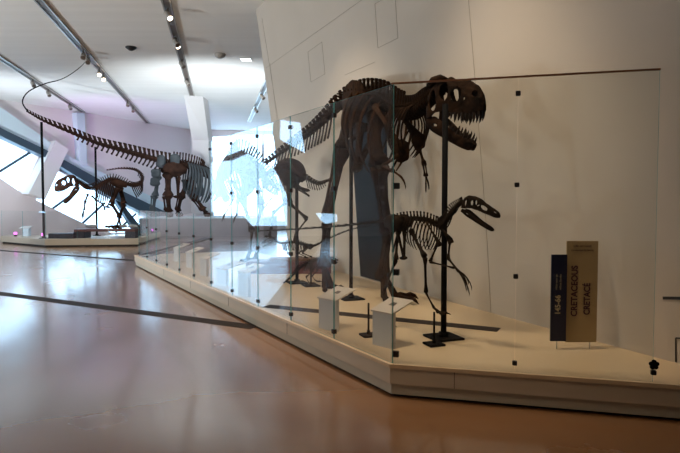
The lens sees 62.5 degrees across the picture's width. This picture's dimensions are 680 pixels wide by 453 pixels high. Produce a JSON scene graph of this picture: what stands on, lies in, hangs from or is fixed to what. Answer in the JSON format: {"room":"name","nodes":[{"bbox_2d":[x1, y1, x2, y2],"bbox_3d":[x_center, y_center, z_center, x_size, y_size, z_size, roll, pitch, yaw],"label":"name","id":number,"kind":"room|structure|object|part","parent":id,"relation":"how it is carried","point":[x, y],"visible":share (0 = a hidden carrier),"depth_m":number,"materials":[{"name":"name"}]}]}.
{"room":"museum","nodes":[
{"label":"museum","id":0,"kind":"room"},
{"bbox_2d":[0,99,190,240],"bbox_3d":[-20.942,-1.934,12.710,0.350,6.000,48.300,1,3,29],"label":"wall","id":1,"kind":"structure","parent":0,"point":[158,137],"depth_m":27.65,"materials":[{"name":"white paint"}]},
{"bbox_2d":[21,140,67,198],"bbox_3d":[-13.332,-2.577,25.334,0.550,2.663,1.955,1,3,29],"label":"trim","id":2,"kind":"structure","parent":1,"relation":"attached to","point":[57,152],"depth_m":25.16,"materials":[{"name":"white paint"}]},
{"bbox_2d":[0,152,136,232],"bbox_3d":[-12.888,-1.518,26.937,0.112,3.884,7.614,1,3,29],"label":"trim","id":3,"kind":"structure","parent":1,"relation":"attached to","point":[27,153],"depth_m":26.12,"materials":[{"name":"blue metal"}]},
{"bbox_2d":[72,112,87,165],"bbox_3d":[-12.515,-4.187,26.938,0.340,2.502,0.537,1,3,29],"label":"trim","id":4,"kind":"structure","parent":1,"relation":"attached to","point":[78,118],"depth_m":26.82,"materials":[{"name":"white paint"}]},
{"bbox_2d":[0,128,165,216],"bbox_3d":[-12.422,-2.344,27.100,0.420,5.034,10.713,1,3,29],"label":"trim","id":5,"kind":"structure","parent":1,"relation":"attached to","point":[133,203],"depth_m":26.58,"materials":[{"name":"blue metal"}]},
{"bbox_2d":[0,107,173,215],"bbox_3d":[-12.288,-2.783,27.442,0.300,5.938,11.460,1,3,29],"label":"trim","id":6,"kind":"structure","parent":1,"relation":"attached to","point":[8,122],"depth_m":24.96,"materials":[{"name":"white paint"}]},
{"bbox_2d":[115,200,137,227],"bbox_3d":[-11.154,-0.487,29.613,0.250,1.817,1.903,1,3,29],"label":"trim","id":7,"kind":"structure","parent":1,"relation":"attached to","point":[127,216],"depth_m":29.39,"materials":[{"name":"blue metal"}]},
{"bbox_2d":[0,0,272,130],"bbox_3d":[-10.857,-5.170,14.686,44.114,0.300,47.169,0,2,0],"label":"ceiling","id":8,"kind":"structure","parent":0,"point":[150,75],"depth_m":16.95,"materials":[{"name":"white paint"}]},
{"bbox_2d":[0,55,84,112],"bbox_3d":[-10.624,-5.160,18.669,0.205,0.058,16.930,-1,2,-12],"label":"track","id":9,"kind":"object","parent":8,"relation":"attached to","point":[2,59],"visible":1,"depth_m":20.13,"materials":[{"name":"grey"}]},
{"bbox_2d":[30,79,35,87],"bbox_3d":[-10.858,-5.053,19.796,0.257,0.301,0.157,2,3,34],"label":"track spotlight","id":10,"kind":"object","parent":9,"relation":"hanging from","point":[32,82],"visible":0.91,"depth_m":19.77,"materials":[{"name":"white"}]},
{"bbox_2d":[33,0,149,123],"bbox_3d":[-8.112,-5.196,19.530,0.205,0.058,23.121,-1,2,-12],"label":"track","id":11,"kind":"object","parent":8,"relation":"attached to","point":[42,4],"visible":0.82,"depth_m":15.46,"materials":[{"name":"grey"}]},
{"bbox_2d":[80,50,85,59],"bbox_3d":[-7.341,-4.899,16.032,0.159,0.294,0.269,-1,2,-16],"label":"track spotlight","id":12,"kind":"object","parent":11,"relation":"hanging from","point":[83,55],"visible":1,"depth_m":15.95,"materials":[{"name":"brown"}]},
{"bbox_2d":[85,55,90,64],"bbox_3d":[-7.462,-4.922,16.586,0.159,0.294,0.269,-1,2,-16],"label":"track spotlight","id":13,"kind":"object","parent":11,"relation":"hanging from","point":[87,61],"visible":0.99,"depth_m":16.51,"materials":[{"name":"brown"}]},
{"bbox_2d":[97,68,101,76],"bbox_3d":[-7.812,-4.989,18.199,0.159,0.294,0.269,-1,2,-16],"label":"track spotlight","id":14,"kind":"object","parent":11,"relation":"hanging from","point":[99,73],"visible":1,"depth_m":18.13,"materials":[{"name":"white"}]},
{"bbox_2d":[125,45,136,50],"bbox_3d":[-5.899,-5.026,15.807,0.309,0.120,0.309,0,2,0],"label":"ceiling camera","id":15,"kind":"object","parent":8,"relation":"attached to","point":[130,48],"visible":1,"depth_m":15.73,"materials":[{"name":"black plastic"}]},
{"bbox_2d":[161,0,194,95],"bbox_3d":[-3.973,-4.926,13.090,0.205,0.058,19.928,-1,2,-12],"label":"track","id":16,"kind":"object","parent":8,"relation":"attached to","point":[172,25],"visible":0.74,"depth_m":14.72,"materials":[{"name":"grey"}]},
{"bbox_2d":[163,8,172,20],"bbox_3d":[-3.857,-4.749,12.554,0.257,0.301,0.157,2,3,34],"label":"track spotlight","id":17,"kind":"object","parent":16,"relation":"hanging from","point":[169,17],"visible":1,"depth_m":12.51,"materials":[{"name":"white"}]},
{"bbox_2d":[172,36,179,47],"bbox_3d":[-4.307,-4.838,14.681,0.257,0.301,0.157,2,3,34],"label":"track spotlight","id":18,"kind":"object","parent":16,"relation":"hanging from","point":[176,43],"visible":1,"depth_m":14.64,"materials":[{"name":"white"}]},
{"bbox_2d":[179,59,185,68],"bbox_3d":[-4.806,-4.937,17.039,0.257,0.301,0.157,2,3,34],"label":"track spotlight","id":19,"kind":"object","parent":16,"relation":"hanging from","point":[183,66],"visible":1,"depth_m":17.00,"materials":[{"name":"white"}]},
{"bbox_2d":[184,78,190,86],"bbox_3d":[-5.359,-5.047,19.652,0.257,0.301,0.157,2,3,34],"label":"track spotlight","id":20,"kind":"object","parent":16,"relation":"hanging from","point":[187,83],"visible":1,"depth_m":19.62,"materials":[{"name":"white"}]},
{"bbox_2d":[214,52,225,58],"bbox_3d":[-3.546,-5.032,16.551,0.340,0.130,0.340,0,2,0],"label":"ceiling speaker","id":21,"kind":"object","parent":8,"relation":"attached to","point":[218,55],"visible":1,"depth_m":16.45,"materials":[{"name":"grey plastic"}]},
{"bbox_2d":[240,58,251,60],"bbox_3d":[-2.874,-5.106,17.123,0.340,0.031,0.340,0,2,0],"label":"recessed light","id":22,"kind":"object","parent":8,"relation":"in","point":[241,59],"visible":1,"depth_m":17.06,"materials":[{"name":"grey plastic"}]},
{"bbox_2d":[247,80,266,121],"bbox_3d":[-3.602,-5.402,24.444,0.205,0.058,11.542,-1,2,-13],"label":"track","id":23,"kind":"object","parent":8,"relation":"attached to","point":[263,89],"visible":0.64,"depth_m":23.99,"materials":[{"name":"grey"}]},
{"bbox_2d":[190,130,285,228],"bbox_3d":[0.644,-2.892,35.573,20.400,6.000,0.350,0,2,-10],"label":"wall","id":24,"kind":"structure","parent":0,"point":[215,133],"depth_m":34.12,"materials":[{"name":"white paint"}]},
{"bbox_2d":[0,229,679,452],"bbox_3d":[-10.857,1.075,14.948,44.114,0.200,47.169,0,2,0],"label":"floor","id":25,"kind":"structure","parent":0,"point":[74,379],"depth_m":4.68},
{"bbox_2d":[0,250,133,260],"bbox_3d":[-10.324,0.836,18.234,10.571,0.003,0.220,1,3,30],"label":"trim","id":26,"kind":"structure","parent":25,"relation":"on","point":[0,250],"depth_m":17.06,"materials":[{"name":"grey"}]},
{"bbox_2d":[1,235,147,246],"bbox_3d":[-10.765,0.554,21.641,6.693,0.280,2.467,0,2,8],"label":"platform","id":27,"kind":"object","parent":25,"relation":"on","point":[33,240],"visible":0.94,"depth_m":20.78,"materials":[{"name":"beige"}]},
{"bbox_2d":[19,226,32,235],"bbox_3d":[-12.483,0.185,22.278,0.420,0.404,0.299,0,2,0],"label":"pedestal","id":28,"kind":"object","parent":27,"relation":"on","point":[26,229],"visible":0.88,"depth_m":22.23,"materials":[{"name":"grey"}]},
{"bbox_2d":[39,122,47,238],"bbox_3d":[-11.066,-1.715,20.846,0.300,4.321,0.300,-1,3,-20],"label":"support pole","id":29,"kind":"object","parent":27,"relation":"on","point":[41,123],"visible":0.92,"depth_m":20.82,"materials":[{"name":"black metal"}]},
{"bbox_2d":[48,233,75,238],"bbox_3d":[-10.368,0.344,21.058,0.920,0.190,0.550,0,2,0],"label":"label slab","id":30,"kind":"object","parent":27,"relation":"on","point":[50,235],"visible":0.86,"depth_m":20.78,"materials":[{"name":"grey"}]},
{"bbox_2d":[93,147,100,235],"bbox_3d":[-9.824,-1.410,22.561,0.300,3.568,0.300,-1,3,-20],"label":"support pole","id":31,"kind":"object","parent":27,"relation":"on","point":[95,152],"visible":0.94,"depth_m":22.52,"materials":[{"name":"black metal"}]},
{"bbox_2d":[74,228,140,237],"bbox_3d":[-8.827,0.260,21.279,2.319,0.339,0.700,0,2,0],"label":"bench","id":32,"kind":"object","parent":27,"relation":"on","point":[84,232],"visible":0.98,"depth_m":20.98,"materials":[{"name":"grey"}]},
{"bbox_2d":[85,224,97,227],"bbox_3d":[-9.549,-0.010,21.531,0.482,0.137,0.257,0,2,0],"label":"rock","id":33,"kind":"object","parent":32,"relation":"on","point":[91,225],"visible":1,"depth_m":21.43,"materials":[{"name":"grey stone"}]},
{"bbox_2d":[54,167,144,228],"bbox_3d":[-9.132,-1.211,22.496,2.693,2.571,3.494,0,2,9],"label":"skeleton","id":34,"kind":"object","parent":32,"relation":"on","point":[119,183],"visible":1,"depth_m":21.40,"materials":[{"name":"black"}]},
{"bbox_2d":[127,224,137,227],"bbox_3d":[-7.973,-0.010,21.528,0.386,0.144,0.252,0,2,0],"label":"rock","id":35,"kind":"object","parent":32,"relation":"on","point":[130,225],"visible":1,"depth_m":21.44,"materials":[{"name":"grey stone"}]},
{"bbox_2d":[0,292,257,328],"bbox_3d":[-8.815,1.120,11.447,17.620,0.003,0.230,1,3,29],"label":"trim","id":36,"kind":"structure","parent":25,"relation":"on","point":[105,307],"depth_m":8.25,"materials":[{"name":"grey"}]},
{"bbox_2d":[139,219,148,239],"bbox_3d":[-8.076,0.134,23.076,0.340,0.900,0.120,0,2,0],"label":"panel","id":37,"kind":"object","parent":25,"relation":"on","point":[142,222],"visible":0.61,"depth_m":23.02,"materials":[{"name":"grey"}]},
{"bbox_2d":[184,96,213,215],"bbox_3d":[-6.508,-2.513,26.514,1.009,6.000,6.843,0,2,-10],"label":"column","id":38,"kind":"structure","parent":25,"relation":"on","point":[197,107],"depth_m":25.18,"materials":[{"name":"white paint"}]},
{"bbox_2d":[140,216,276,241],"bbox_3d":[-5.800,0.046,25.404,5.460,0.980,4.440,0,2,0],"label":"platform","id":39,"kind":"object","parent":25,"relation":"on","point":[220,230],"visible":0.79,"depth_m":23.34,"materials":[{"name":"white paint"}]},
{"bbox_2d":[22,57,219,217],"bbox_3d":[-8.239,-2.758,21.550,4.024,5.009,8.773,1,2,15],"label":"skeleton","id":40,"kind":"object","parent":39,"relation":"on","point":[172,167],"visible":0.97,"depth_m":23.96,"materials":[{"name":"black paint"}]},
{"bbox_3d":[-7.935,-1.918,24.021,0.434,0.399,0.256,0,2,0],"label":"hip plate","id":41,"kind":"part","parent":40,"relation":"part of","materials":[{"name":"grey"}]},
{"bbox_3d":[-7.888,-2.285,24.005,0.433,0.399,0.256,0,2,0],"label":"hip plate","id":42,"kind":"part","parent":40,"relation":"part of","materials":[{"name":"grey"}]},
{"bbox_3d":[-7.667,-2.781,23.985,0.444,0.578,0.262,0,2,0],"label":"hip plate","id":43,"kind":"part","parent":40,"relation":"part of","materials":[{"name":"grey"}]},
{"bbox_3d":[-7.066,-2.832,23.982,0.439,0.576,0.259,0,2,0],"label":"hip plate","id":44,"kind":"part","parent":40,"relation":"part of","materials":[{"name":"grey"}]},
{"bbox_3d":[-6.318,-1.895,24.747,0.626,1.159,0.436,0,2,0],"label":"shoulder blade","id":45,"kind":"part","parent":40,"relation":"part of","materials":[{"name":"grey"}]},
{"bbox_2d":[208,135,231,294],"bbox_3d":[-1.792,-0.171,8.385,0.036,2.280,0.997,-1,3,-30],"label":"glass pane","id":46,"kind":"object","parent":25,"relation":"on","point":[209,149],"visible":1,"depth_m":8.78,"materials":[{"name":"teal"}]},
{"bbox_2d":[229,127,257,304],"bbox_3d":[-1.299,-0.136,7.540,0.036,2.280,0.997,-1,3,-30],"label":"glass pane","id":47,"kind":"object","parent":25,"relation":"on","point":[230,143],"visible":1,"depth_m":7.93,"materials":[{"name":"teal"}]},
{"bbox_2d":[209,139,281,261],"bbox_3d":[-2.211,-0.601,12.658,0.817,2.769,2.052,-2,3,-41],"label":"skeleton","id":48,"kind":"object","parent":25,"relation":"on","point":[240,157],"visible":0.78,"depth_m":12.45,"materials":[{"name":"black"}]},
{"bbox_2d":[255,116,290,319],"bbox_3d":[-0.805,-0.100,6.694,0.036,2.280,0.997,-1,3,-30],"label":"glass pane","id":49,"kind":"object","parent":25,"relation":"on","point":[256,135],"visible":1,"depth_m":7.08,"materials":[{"name":"teal"}]},
{"bbox_2d":[287,176,307,284],"bbox_3d":[-0.710,0.053,9.215,0.300,1.763,0.300,-1,3,-20],"label":"support pole","id":50,"kind":"object","parent":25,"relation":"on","point":[297,280],"visible":0.77,"depth_m":9.20,"materials":[{"name":"black metal"}]},
{"bbox_2d":[238,158,328,243],"bbox_3d":[-0.974,-0.459,9.481,0.429,1.469,2.612,-2,3,-42],"label":"skeleton","id":51,"kind":"object","parent":50,"relation":"attached to","point":[282,168],"visible":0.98,"depth_m":9.20,"materials":[{"name":"black"}]},
{"bbox_3d":[-0.710,0.923,9.251,0.300,0.020,0.300,-1,3,-20],"label":"plate","id":52,"kind":"part","parent":50,"relation":"part of","materials":[{"name":"black paint"}]},
{"bbox_2d":[288,103,333,337],"bbox_3d":[-0.311,-0.065,5.848,0.036,2.280,0.997,-1,3,-30],"label":"glass pane","id":53,"kind":"object","parent":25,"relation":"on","point":[290,126],"visible":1,"depth_m":5.67,"materials":[{"name":"teal"}]},
{"bbox_2d":[134,251,679,419],"bbox_3d":[-0.556,1.073,9.258,3.046,0.280,13.412,-1,3,-30],"label":"plinth","id":54,"kind":"object","parent":25,"relation":"on","point":[432,374],"visible":0.84,"depth_m":5.02,"materials":[{"name":"beige"}]},
{"bbox_2d":[138,210,146,253],"bbox_3d":[-4.755,0.185,13.484,0.036,1.140,0.997,-1,3,-30],"label":"glass pane","id":55,"kind":"object","parent":54,"relation":"on","point":[138,210],"visible":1,"depth_m":13.88,"materials":[{"name":"teal"}]},
{"bbox_2d":[155,228,166,266],"bbox_3d":[-3.768,0.256,11.792,0.036,1.140,0.997,-1,3,-30],"label":"glass pane","id":56,"kind":"object","parent":54,"relation":"on","point":[155,228],"visible":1,"depth_m":12.21,"materials":[{"name":"teal"}]},
{"bbox_2d":[165,212,178,265],"bbox_3d":[-3.274,0.292,10.947,0.036,1.140,0.997,-1,3,-30],"label":"glass pane","id":57,"kind":"object","parent":54,"relation":"on","point":[166,230],"visible":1,"depth_m":11.34,"materials":[{"name":"teal"}]},
{"bbox_2d":[143,238,212,256],"bbox_3d":[-4.792,0.590,17.432,0.220,0.003,7.455,0,2,-1],"label":"trim","id":58,"kind":"structure","parent":54,"relation":"on","point":[171,249],"depth_m":15.55,"materials":[{"name":"grey wood"}]},
{"bbox_2d":[173,243,188,261],"bbox_3d":[-3.578,0.588,12.624,0.284,0.408,0.264,-2,3,-42],"label":"podium","id":59,"kind":"object","parent":54,"relation":"on","point":[176,248],"visible":0.97,"depth_m":12.55,"materials":[{"name":"grey"}]},
{"bbox_3d":[-3.578,0.436,12.618,0.284,0.104,0.264,-2,3,-42],"label":"label plate","id":60,"kind":"part","parent":59,"relation":"part of","materials":[{"name":"white"}]},
{"bbox_2d":[178,232,193,277],"bbox_3d":[-2.780,0.327,10.101,0.036,1.140,0.997,-1,3,-30],"label":"glass pane","id":61,"kind":"object","parent":54,"relation":"on","point":[179,268],"visible":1,"depth_m":10.52,"materials":[{"name":"teal"}]},
{"bbox_2d":[185,247,203,267],"bbox_3d":[-2.974,0.636,11.466,0.284,0.408,0.264,-2,3,-42],"label":"podium","id":62,"kind":"object","parent":54,"relation":"on","point":[189,254],"visible":0.91,"depth_m":11.39,"materials":[{"name":"grey"}]},
{"bbox_3d":[-2.974,0.485,11.459,0.284,0.104,0.264,-2,3,-42],"label":"label plate","id":63,"kind":"part","parent":62,"relation":"part of","materials":[{"name":"white"}]},
{"bbox_2d":[192,213,210,285],"bbox_3d":[-2.286,0.363,9.255,0.036,1.140,0.997,-1,3,-30],"label":"glass pane","id":64,"kind":"object","parent":54,"relation":"on","point":[193,235],"visible":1,"depth_m":9.65,"materials":[{"name":"teal"}]},
{"bbox_2d":[199,252,219,276],"bbox_3d":[-2.384,0.689,10.217,0.284,0.408,0.264,-2,3,-42],"label":"podium","id":65,"kind":"object","parent":54,"relation":"on","point":[204,260],"visible":1,"depth_m":10.12,"materials":[{"name":"grey"}]},
{"bbox_3d":[-2.384,0.537,10.211,0.284,0.104,0.264,-2,3,-42],"label":"label plate","id":66,"kind":"part","parent":65,"relation":"part of","materials":[{"name":"white plastic"}]},
{"bbox_2d":[215,261,244,285],"bbox_3d":[-1.792,0.759,9.132,0.364,0.358,0.324,-2,3,-42],"label":"podium","id":67,"kind":"object","parent":54,"relation":"on","point":[221,271],"visible":1,"depth_m":9.04,"materials":[{"name":"grey"}]},
{"bbox_3d":[-1.792,0.632,9.127,0.364,0.104,0.324,-2,3,-42],"label":"label plate","id":68,"kind":"part","parent":67,"relation":"part of","materials":[{"name":"white"}]},
{"bbox_2d":[237,263,263,296],"bbox_3d":[-1.282,0.765,8.036,0.284,0.438,0.284,-2,3,-42],"label":"podium","id":69,"kind":"object","parent":54,"relation":"on","point":[244,274],"visible":1,"depth_m":7.94,"materials":[{"name":"grey"}]},
{"bbox_3d":[-1.282,0.598,8.029,0.284,0.104,0.284,-2,3,-42],"label":"label plate","id":70,"kind":"part","parent":69,"relation":"part of","materials":[{"name":"white"}]},
{"bbox_2d":[246,257,330,273],"bbox_3d":[-0.958,0.734,10.669,1.581,0.280,0.500,0,2,0],"label":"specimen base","id":71,"kind":"object","parent":54,"relation":"on","point":[273,265],"visible":0.58,"depth_m":10.42,"materials":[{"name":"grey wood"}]},
{"bbox_2d":[262,225,369,257],"bbox_3d":[-0.286,0.310,10.046,2.589,0.775,0.654,2,3,39],"label":"skeleton","id":72,"kind":"object","parent":71,"relation":"on","point":[310,246],"visible":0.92,"depth_m":10.57,"materials":[{"name":"black"}]},
{"bbox_2d":[283,256,337,283],"bbox_3d":[-0.484,0.714,9.243,0.914,0.433,0.328,0,2,0],"label":"skeleton","id":73,"kind":"object","parent":54,"relation":"on","point":[305,265],"visible":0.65,"depth_m":9.17,"materials":[{"name":"black"}]},
{"bbox_2d":[301,268,320,286],"bbox_3d":[-0.462,0.804,8.911,0.250,0.288,0.250,-1,3,-20],"label":"support pole","id":74,"kind":"object","parent":54,"relation":"on","point":[310,284],"visible":1,"depth_m":8.89,"materials":[{"name":"black metal"}]},
{"bbox_3d":[-0.462,0.937,8.916,0.250,0.020,0.250,-1,3,-20],"label":"plate","id":75,"kind":"part","parent":74,"relation":"part of","materials":[{"name":"black paint"}]},
{"bbox_2d":[317,286,355,331],"bbox_3d":[-0.039,0.865,5.905,0.284,0.418,0.294,-2,3,-42],"label":"podium","id":76,"kind":"object","parent":54,"relation":"on","point":[326,299],"visible":0.92,"depth_m":5.83,"materials":[{"name":"grey"}]},
{"bbox_3d":[-0.039,0.708,5.899,0.284,0.104,0.294,-2,3,-42],"label":"label plate","id":77,"kind":"part","parent":76,"relation":"part of","materials":[{"name":"white plastic"}]},
{"bbox_2d":[341,128,364,300],"bbox_3d":[0.151,-0.170,7.660,0.300,2.339,0.300,-1,3,-20],"label":"support pole","id":78,"kind":"object","parent":54,"relation":"on","point":[351,297],"visible":0.85,"depth_m":7.64,"materials":[{"name":"black metal"}]},
{"bbox_3d":[0.151,0.988,7.709,0.300,0.020,0.300,-1,3,-20],"label":"plate","id":79,"kind":"part","parent":78,"relation":"part of","materials":[{"name":"black paint"}]},
{"bbox_2d":[331,84,393,362],"bbox_3d":[0.183,-0.029,5.002,0.036,2.280,0.997,-1,3,-30],"label":"glass pane","id":80,"kind":"object","parent":54,"relation":"on","point":[333,188],"visible":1,"depth_m":5.35,"materials":[{"name":"teal"}]},
{"bbox_2d":[359,303,372,337],"bbox_3d":[0.283,0.923,5.557,0.150,0.330,0.150,-1,3,-20],"label":"support pole","id":81,"kind":"object","parent":54,"relation":"on","point":[368,334],"visible":0.89,"depth_m":5.55,"materials":[{"name":"black metal"}]},
{"bbox_3d":[0.283,1.078,5.564,0.150,0.020,0.150,-1,3,-20],"label":"plate","id":82,"kind":"part","parent":81,"relation":"part of","materials":[{"name":"black paint"}]},
{"bbox_2d":[265,74,485,303],"bbox_3d":[0.172,-0.598,8.421,1.046,3.115,6.768,-1,3,-21],"label":"skeleton","id":83,"kind":"object","parent":54,"relation":"on","point":[377,105],"visible":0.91,"depth_m":7.28,"materials":[{"name":"black"}]},
{"bbox_3d":[0.552,-1.175,6.643,0.094,0.656,0.642,-1,3,-30],"label":"shoulder blade","id":84,"kind":"part","parent":83,"relation":"part of","materials":[{"name":"brown"}]},
{"bbox_3d":[0.763,-1.230,6.641,0.101,0.499,0.619,-1,3,-29],"label":"shoulder blade","id":85,"kind":"part","parent":83,"relation":"part of","materials":[{"name":"brown"}]},
{"bbox_2d":[259,195,500,326],"bbox_3d":[-0.013,0.345,6.635,0.302,1.384,4.415,-2,3,-36],"label":"skeleton","id":86,"kind":"object","parent":54,"relation":"on","point":[403,222],"visible":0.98,"depth_m":5.37,"materials":[{"name":"black"}]},
{"bbox_3d":[0.902,0.072,5.380,0.064,0.237,0.212,-1,3,-29],"label":"shoulder blade","id":87,"kind":"part","parent":86,"relation":"part of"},
{"bbox_3d":[1.009,0.077,5.371,0.051,0.175,0.201,-1,3,-32],"label":"shoulder blade","id":88,"kind":"part","parent":86,"relation":"part of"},
{"bbox_2d":[263,305,500,331],"bbox_3d":[0.352,1.048,6.506,2.937,0.003,0.200,1,3,28],"label":"trim","id":89,"kind":"structure","parent":54,"relation":"on","point":[455,325],"depth_m":6.29,"materials":[{"name":"grey"}]},
{"bbox_2d":[371,297,412,348],"bbox_3d":[0.482,0.893,5.217,0.284,0.418,0.274,-2,3,-42],"label":"podium","id":90,"kind":"object","parent":54,"relation":"on","point":[382,313],"visible":0.88,"depth_m":5.14,"materials":[{"name":"grey"}]},
{"bbox_3d":[0.482,0.737,5.210,0.284,0.104,0.274,-2,3,-42],"label":"label plate","id":91,"kind":"part","parent":90,"relation":"part of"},
{"bbox_2d":[422,312,445,347],"bbox_3d":[0.875,0.948,5.205,0.160,0.309,0.160,-1,3,-20],"label":"support pole","id":92,"kind":"object","parent":54,"relation":"on","point":[434,343],"visible":1,"depth_m":5.19,"materials":[{"name":"black metal"}]},
{"bbox_3d":[0.875,1.093,5.211,0.160,0.020,0.160,-1,3,-20],"label":"plate","id":93,"kind":"part","parent":92,"relation":"part of","materials":[{"name":"black paint"}]},
{"bbox_2d":[423,104,464,341],"bbox_3d":[1.013,-0.043,5.434,0.300,2.272,0.300,-1,3,-20],"label":"support pole","id":94,"kind":"object","parent":54,"relation":"on","point":[443,335],"visible":0.89,"depth_m":5.41,"materials":[{"name":"black metal"}]},
{"bbox_3d":[1.013,1.081,5.481,0.300,0.020,0.300,-1,3,-20],"label":"plate","id":95,"kind":"part","parent":94,"relation":"part of","materials":[{"name":"black paint"}]},
{"bbox_2d":[391,76,520,371],"bbox_3d":[0.901,-0.013,4.458,0.998,2.293,0.030,1,2,14],"label":"glass pane","id":96,"kind":"object","parent":54,"relation":"on","point":[518,93],"visible":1,"depth_m":4.38,"materials":[{"name":"teal"}]},
{"bbox_2d":[393,183,399,357],"bbox_3d":[0.463,0.362,4.613,0.050,1.440,0.035,1,3,17],"label":"clip","id":97,"kind":"object","parent":96,"relation":"attached to","point":[396,272],"visible":1,"depth_m":4.60,"materials":[{"name":"brown metal"}]},
{"bbox_3d":[0.892,-1.152,4.412,0.980,0.014,0.016,1,2,14],"label":"rail","id":98,"kind":"part","parent":96,"relation":"part of","materials":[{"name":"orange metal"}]},
{"bbox_2d":[550,241,597,348],"bbox_3d":[2.102,0.620,5.031,0.428,0.979,0.054,0,2,0],"label":"sign","id":99,"kind":"object","parent":54,"relation":"on","point":[574,274],"visible":1,"depth_m":5.03,"materials":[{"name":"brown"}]},
{"bbox_2d":[515,68,660,381],"bbox_3d":[1.849,-0.003,4.213,0.998,2.293,0.030,1,2,14],"label":"glass pane","id":100,"kind":"object","parent":54,"relation":"on","point":[652,372],"visible":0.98,"depth_m":4.13,"materials":[{"name":"teal"}]},
{"bbox_3d":[1.841,-1.141,4.167,0.980,0.014,0.016,1,2,14],"label":"rail","id":101,"kind":"part","parent":100,"relation":"part of","materials":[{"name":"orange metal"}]},
{"bbox_2d":[648,359,658,369],"bbox_3d":[2.303,1.012,4.105,0.074,0.072,0.020,0,2,0],"label":"flower clip","id":102,"kind":"object","parent":100,"relation":"attached to","point":[654,364],"visible":1,"depth_m":4.10,"materials":[{"name":"black paint"}]},
{"bbox_2d":[256,0,679,363],"bbox_3d":[3.571,-1.504,2.452,1.340,6.000,23.600,-1,3,-24],"label":"wall","id":103,"kind":"structure","parent":0,"point":[584,151],"depth_m":5.87,"materials":[{"name":"beige paint"}]},
{"bbox_2d":[353,114,389,280],"bbox_3d":[0.511,-0.487,9.056,0.404,2.805,1.561,-1,3,-24],"label":"window","id":104,"kind":"structure","parent":103,"relation":"in","point":[369,237],"depth_m":9.29,"materials":[{"name":"blue glass"}]},
{"bbox_2d":[262,0,490,310],"bbox_3d":[0.585,-1.765,8.495,0.539,5.436,9.832,-1,3,-26],"label":"trim","id":105,"kind":"structure","parent":103,"relation":"attached to","point":[360,0],"depth_m":7.84,"materials":[{"name":"beige metal"}]},
{"bbox_2d":[663,297,679,299],"bbox_3d":[2.737,0.577,4.499,0.004,0.068,0.314,-1,3,-23],"label":"trim","id":106,"kind":"structure","parent":103,"relation":"attached to","point":[664,298],"depth_m":4.57,"materials":[{"name":"black"}]},
{"bbox_2d":[675,337,679,361],"bbox_3d":[2.774,1.007,4.554,0.031,0.231,0.144,0,2,-11],"label":"trim","id":107,"kind":"structure","parent":103,"relation":"attached to","point":[676,338],"depth_m":4.60,"materials":[{"name":"black metal"}]}
]}

